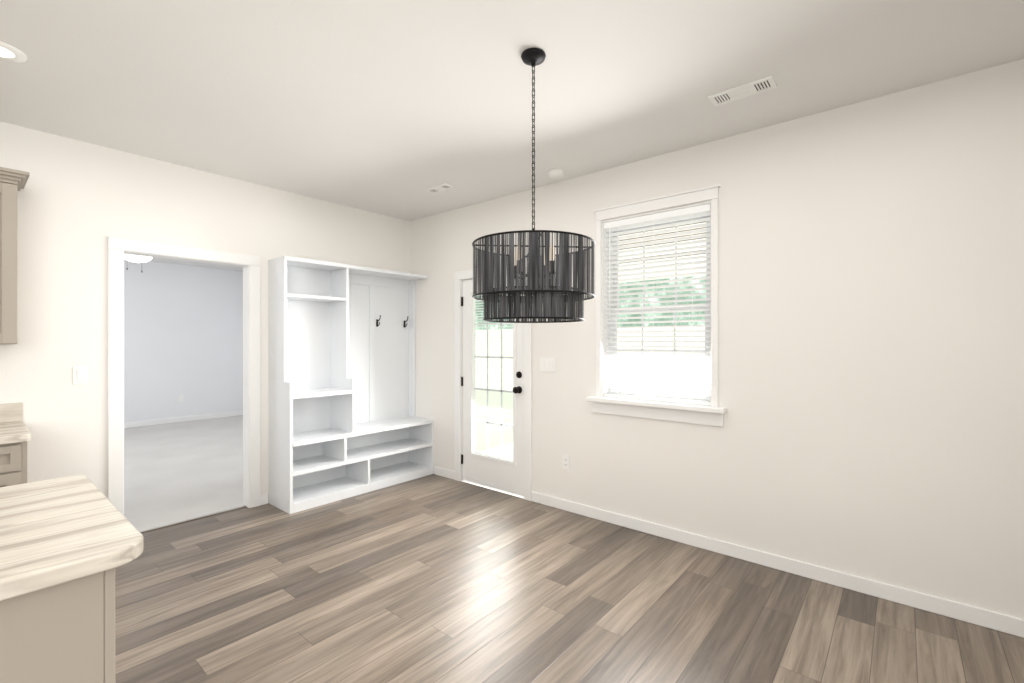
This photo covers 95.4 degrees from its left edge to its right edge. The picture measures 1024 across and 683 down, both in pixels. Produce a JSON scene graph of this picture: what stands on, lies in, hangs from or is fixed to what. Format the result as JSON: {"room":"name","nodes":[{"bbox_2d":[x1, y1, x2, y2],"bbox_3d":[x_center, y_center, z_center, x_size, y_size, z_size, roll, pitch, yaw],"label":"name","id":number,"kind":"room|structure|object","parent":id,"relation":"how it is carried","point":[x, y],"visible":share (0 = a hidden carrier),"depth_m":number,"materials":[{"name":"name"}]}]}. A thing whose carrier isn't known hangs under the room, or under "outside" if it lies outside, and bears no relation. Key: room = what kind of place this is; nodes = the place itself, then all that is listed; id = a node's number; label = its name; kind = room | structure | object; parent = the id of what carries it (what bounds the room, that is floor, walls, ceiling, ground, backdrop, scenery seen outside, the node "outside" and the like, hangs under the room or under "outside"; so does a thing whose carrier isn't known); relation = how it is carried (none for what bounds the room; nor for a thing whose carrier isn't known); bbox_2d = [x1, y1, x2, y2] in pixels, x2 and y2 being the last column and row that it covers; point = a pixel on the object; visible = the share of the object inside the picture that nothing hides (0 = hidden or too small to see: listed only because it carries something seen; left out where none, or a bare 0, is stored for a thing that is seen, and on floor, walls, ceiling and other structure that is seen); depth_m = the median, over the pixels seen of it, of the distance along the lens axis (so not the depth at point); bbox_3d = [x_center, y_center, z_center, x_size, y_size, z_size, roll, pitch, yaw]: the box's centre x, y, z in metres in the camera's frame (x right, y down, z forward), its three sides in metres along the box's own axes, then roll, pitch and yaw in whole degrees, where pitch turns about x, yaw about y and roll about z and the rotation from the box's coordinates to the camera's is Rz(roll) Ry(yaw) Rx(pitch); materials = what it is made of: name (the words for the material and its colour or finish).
{"room":"kitchen","nodes":[
{"label":"kitchen","id":0,"kind":"room"},
{"bbox_2d":[124,259,242,422],"bbox_3d":[-6.645,0.030,7.142,0.158,2.740,5.100,0,0,40],"label":"wall","id":1,"kind":"structure","parent":0,"point":[183,329],"depth_m":8.10,"materials":[{"name":"paint"}]},
{"bbox_2d":[124,410,242,427],"bbox_3d":[-6.586,1.351,7.092,0.012,0.091,5.100,0,0,40],"label":"baseboard","id":2,"kind":"structure","parent":1,"relation":"attached to","point":[232,413],"depth_m":8.09,"materials":[{"name":"white wood"}]},
{"bbox_2d":[124,415,243,531],"bbox_3d":[-4.545,1.448,5.380,5.340,0.104,5.100,0,0,40],"label":"floor","id":3,"kind":"structure","parent":0,"point":[178,471],"depth_m":5.04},
{"bbox_2d":[0,121,409,502],"bbox_3d":[-3.492,0.030,2.473,0.132,2.740,7.200,0,0,40],"label":"wall","id":4,"kind":"structure","parent":0,"point":[79,202],"depth_m":3.17,"materials":[{"name":"white paint"}]},
{"bbox_2d":[0,167,29,343],"bbox_3d":[-4.169,-0.478,1.292,0.368,0.986,3.920,0,0,40],"label":"wall cabinet","id":5,"kind":"object","parent":4,"relation":"attached to","point":[12,182],"depth_m":2.64,"materials":[{"name":"beige paint"}]},
{"bbox_2d":[108,236,259,514],"bbox_3d":[-2.521,0.338,3.639,0.156,2.125,0.995,0,0,40],"label":"door frame","id":6,"kind":"structure","parent":4,"relation":"attached to","point":[118,248],"depth_m":3.53,"materials":[{"name":"white wood"}]},
{"bbox_2d":[260,494,267,501],"bbox_3d":[-1.583,1.351,4.860,0.013,0.091,2.088,0,0,40],"label":"baseboard","id":7,"kind":"structure","parent":4,"relation":"attached to","point":[263,498],"depth_m":4.00,"materials":[{"name":"white wood"}]},
{"bbox_2d":[0,0,1023,270],"bbox_3d":[-2.906,-1.415,2.308,12.200,0.150,8.100,0,0,40],"label":"ceiling","id":8,"kind":"structure","parent":0,"point":[394,108],"depth_m":2.36,"materials":[{"name":"white paint"}]},
{"bbox_2d":[0,41,26,62],"bbox_3d":[-2.359,-1.336,2.136,0.189,0.007,0.189,0,0,-5],"label":"recessed light","id":9,"kind":"object","parent":8,"relation":"in","point":[9,53],"visible":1,"depth_m":2.15,"materials":[{"name":"white"}]},
{"bbox_2d":[124,254,152,271],"bbox_3d":[-4.625,-1.095,5.825,1.280,0.490,1.223,0,0,40],"label":"light","id":10,"kind":"object","parent":8,"relation":"hanging from","point":[135,258],"visible":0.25,"depth_m":5.72,"materials":[{"name":"white"}]},
{"bbox_2d":[425,183,453,193],"bbox_3d":[-0.633,-1.335,4.069,0.260,0.008,0.105,0,0,40],"label":"ceiling vent","id":11,"kind":"object","parent":8,"relation":"in","point":[439,188],"visible":1,"depth_m":4.06,"materials":[{"name":"white metal"}]},
{"bbox_2d":[472,48,594,322],"bbox_3d":[0.100,-0.718,2.181,0.573,1.244,0.573,0,0,40],"label":"drum pendant","id":12,"kind":"object","parent":8,"relation":"hanging from","point":[538,272],"visible":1,"depth_m":1.96,"materials":[{"name":"black metal"}]},
{"bbox_2d":[547,169,564,178],"bbox_3d":[0.349,-1.317,3.683,0.136,0.046,0.136,0,0,40],"label":"smoke detector","id":13,"kind":"object","parent":8,"relation":"attached to","point":[555,173],"visible":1,"depth_m":3.64,"materials":[{"name":"white plastic"}]},
{"bbox_2d":[708,75,776,105],"bbox_3d":[1.230,-1.335,2.493,0.310,0.008,0.125,0,0,40],"label":"ceiling vent","id":14,"kind":"object","parent":8,"relation":"in","point":[746,90],"visible":0.98,"depth_m":2.48,"materials":[{"name":"white metal"}]},
{"bbox_2d":[115,474,1023,682],"bbox_3d":[-1.022,1.450,0.400,6.460,0.100,7.200,0,0,40],"label":"floor","id":15,"kind":"structure","parent":0,"point":[433,578],"depth_m":2.43,"materials":[{"name":"brown wood"}]},
{"bbox_2d":[0,442,26,486],"bbox_3d":[-3.003,0.968,2.495,0.608,0.864,0.529,0,0,40],"label":"base cabinet","id":16,"kind":"object","parent":15,"relation":"on","point":[13,463],"visible":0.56,"depth_m":2.45,"materials":[{"name":"beige paint"}]},
{"bbox_2d":[0,403,31,444],"bbox_3d":[-4.071,0.458,1.206,0.628,0.155,3.915,0,0,40],"label":"countertop","id":17,"kind":"structure","parent":16,"relation":"on","point":[14,428],"depth_m":2.75,"materials":[{"name":"stone"}]},
{"bbox_2d":[0,568,114,682],"bbox_3d":[-2.337,0.959,0.062,0.830,0.882,3.390,0,0,40],"label":"kitchen island","id":18,"kind":"object","parent":15,"relation":"on","point":[62,632],"visible":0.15,"depth_m":1.02,"materials":[{"name":"beige paint"}]},
{"bbox_2d":[0,475,143,600],"bbox_3d":[-2.322,0.498,0.068,0.895,0.040,3.478,0,0,40],"label":"island countertop","id":19,"kind":"structure","parent":18,"relation":"on","point":[56,531],"depth_m":1.15,"materials":[{"name":"stone"}]},
{"bbox_2d":[140,505,245,532],"bbox_3d":[-2.521,1.395,3.639,0.030,0.009,0.813,0,0,40],"label":"threshold","id":20,"kind":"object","parent":15,"relation":"on","point":[156,528],"depth_m":3.64,"materials":[{"name":"wood"}]},
{"bbox_2d":[269,256,433,513],"bbox_3d":[-1.466,0.347,4.482,0.409,2.105,1.512,0,0,40],"label":"hall tree","id":21,"kind":"object","parent":15,"relation":"on","point":[345,422],"visible":1,"depth_m":4.38,"materials":[{"name":"white paint"}]},
{"bbox_2d":[619,221,705,282],"bbox_3d":[2.320,0.090,4.632,5.980,2.620,3.220,0,0,40],"label":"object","id":22,"kind":"object","parent":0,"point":[678,267],"depth_m":5.96,"materials":[{"name":"grey"}]},
{"bbox_2d":[410,59,1023,618],"bbox_3d":[1.378,0.030,3.191,6.670,2.740,0.160,0,0,40],"label":"wall","id":23,"kind":"structure","parent":0,"point":[870,325],"depth_m":2.68,"materials":[{"name":"white paint"}]},
{"bbox_2d":[435,466,453,478],"bbox_3d":[-0.695,1.357,4.817,0.303,0.085,0.013,0,0,40],"label":"baseboard","id":24,"kind":"structure","parent":23,"relation":"attached to","point":[439,471],"depth_m":4.81,"materials":[{"name":"white wood"}]},
{"bbox_2d":[461,276,523,495],"bbox_3d":[-0.199,0.389,4.413,0.810,1.999,0.125,0,0,40],"label":"door","id":25,"kind":"structure","parent":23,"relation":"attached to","point":[498,472],"depth_m":4.46,"materials":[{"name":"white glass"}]},
{"bbox_2d":[454,269,531,500],"bbox_3d":[-0.152,0.350,4.462,0.980,2.100,0.177,0,0,40],"label":"door frame","id":26,"kind":"structure","parent":23,"relation":"attached to","point":[460,277],"depth_m":4.66,"materials":[{"name":"white wood"}]},
{"bbox_2d":[540,358,555,371],"bbox_3d":[0.304,0.200,3.979,0.165,0.118,0.011,0,0,40],"label":"light switch","id":27,"kind":"object","parent":23,"relation":"attached to","point":[547,364],"visible":1,"depth_m":3.97,"materials":[{"name":"white plastic"}]},
{"bbox_2d":[562,454,569,469],"bbox_3d":[0.447,1.000,3.862,0.072,0.118,0.008,0,0,40],"label":"outlet","id":28,"kind":"object","parent":23,"relation":"attached to","point":[565,461],"visible":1,"depth_m":3.86,"materials":[{"name":"white plastic"}]},
{"bbox_2d":[586,184,726,426],"bbox_3d":[1.037,-0.236,3.406,1.022,1.593,0.208,0,0,40],"label":"window","id":29,"kind":"structure","parent":23,"relation":"in","point":[712,414],"depth_m":3.35,"materials":[{"name":"white wood"}]},
{"bbox_2d":[604,204,710,405],"bbox_3d":[1.042,-0.248,3.412,0.800,1.361,0.058,0,0,40],"label":"window blinds","id":30,"kind":"object","parent":29,"relation":"attached to","point":[669,216],"visible":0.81,"depth_m":3.38,"materials":[{"name":"white plastic"}]},
{"bbox_2d":[608,215,710,401],"bbox_3d":[1.096,-0.248,3.476,0.812,1.366,0.065,0,0,40],"label":"window","id":31,"kind":"structure","parent":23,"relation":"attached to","point":[642,358],"depth_m":3.50,"materials":[{"name":"white plastic"}]},
{"bbox_2d":[532,491,1023,637],"bbox_3d":[1.968,1.357,2.582,4.683,0.085,0.013,0,0,40],"label":"baseboard","id":32,"kind":"structure","parent":23,"relation":"attached to","point":[1008,624],"depth_m":2.74,"materials":[{"name":"white wood"}]},
{"label":"outside","id":33,"kind":"structure","parent":0,"visible":0},
{"bbox_2d":[462,443,523,497],"bbox_3d":[2.346,1.470,4.663,5.980,0.100,3.340,0,0,40],"label":"ground","id":34,"kind":"structure","parent":33,"point":[495,452],"depth_m":5.91,"materials":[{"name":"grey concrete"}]},
{"bbox_2d":[476,390,512,451],"bbox_3d":[3.463,1.460,6.010,22.000,0.001,6.840,0,0,40],"label":"lawn","id":35,"kind":"structure","parent":33,"point":[498,429],"depth_m":8.72,"materials":[{"name":"white"}]},
{"bbox_2d":[476,275,705,393],"bbox_3d":[5.662,-3.070,8.630,22.000,9.060,0.001,0,0,40],"label":"outdoor background","id":36,"kind":"object","parent":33,"point":[498,375],"depth_m":10.74,"materials":[{"name":"white"}]}
]}

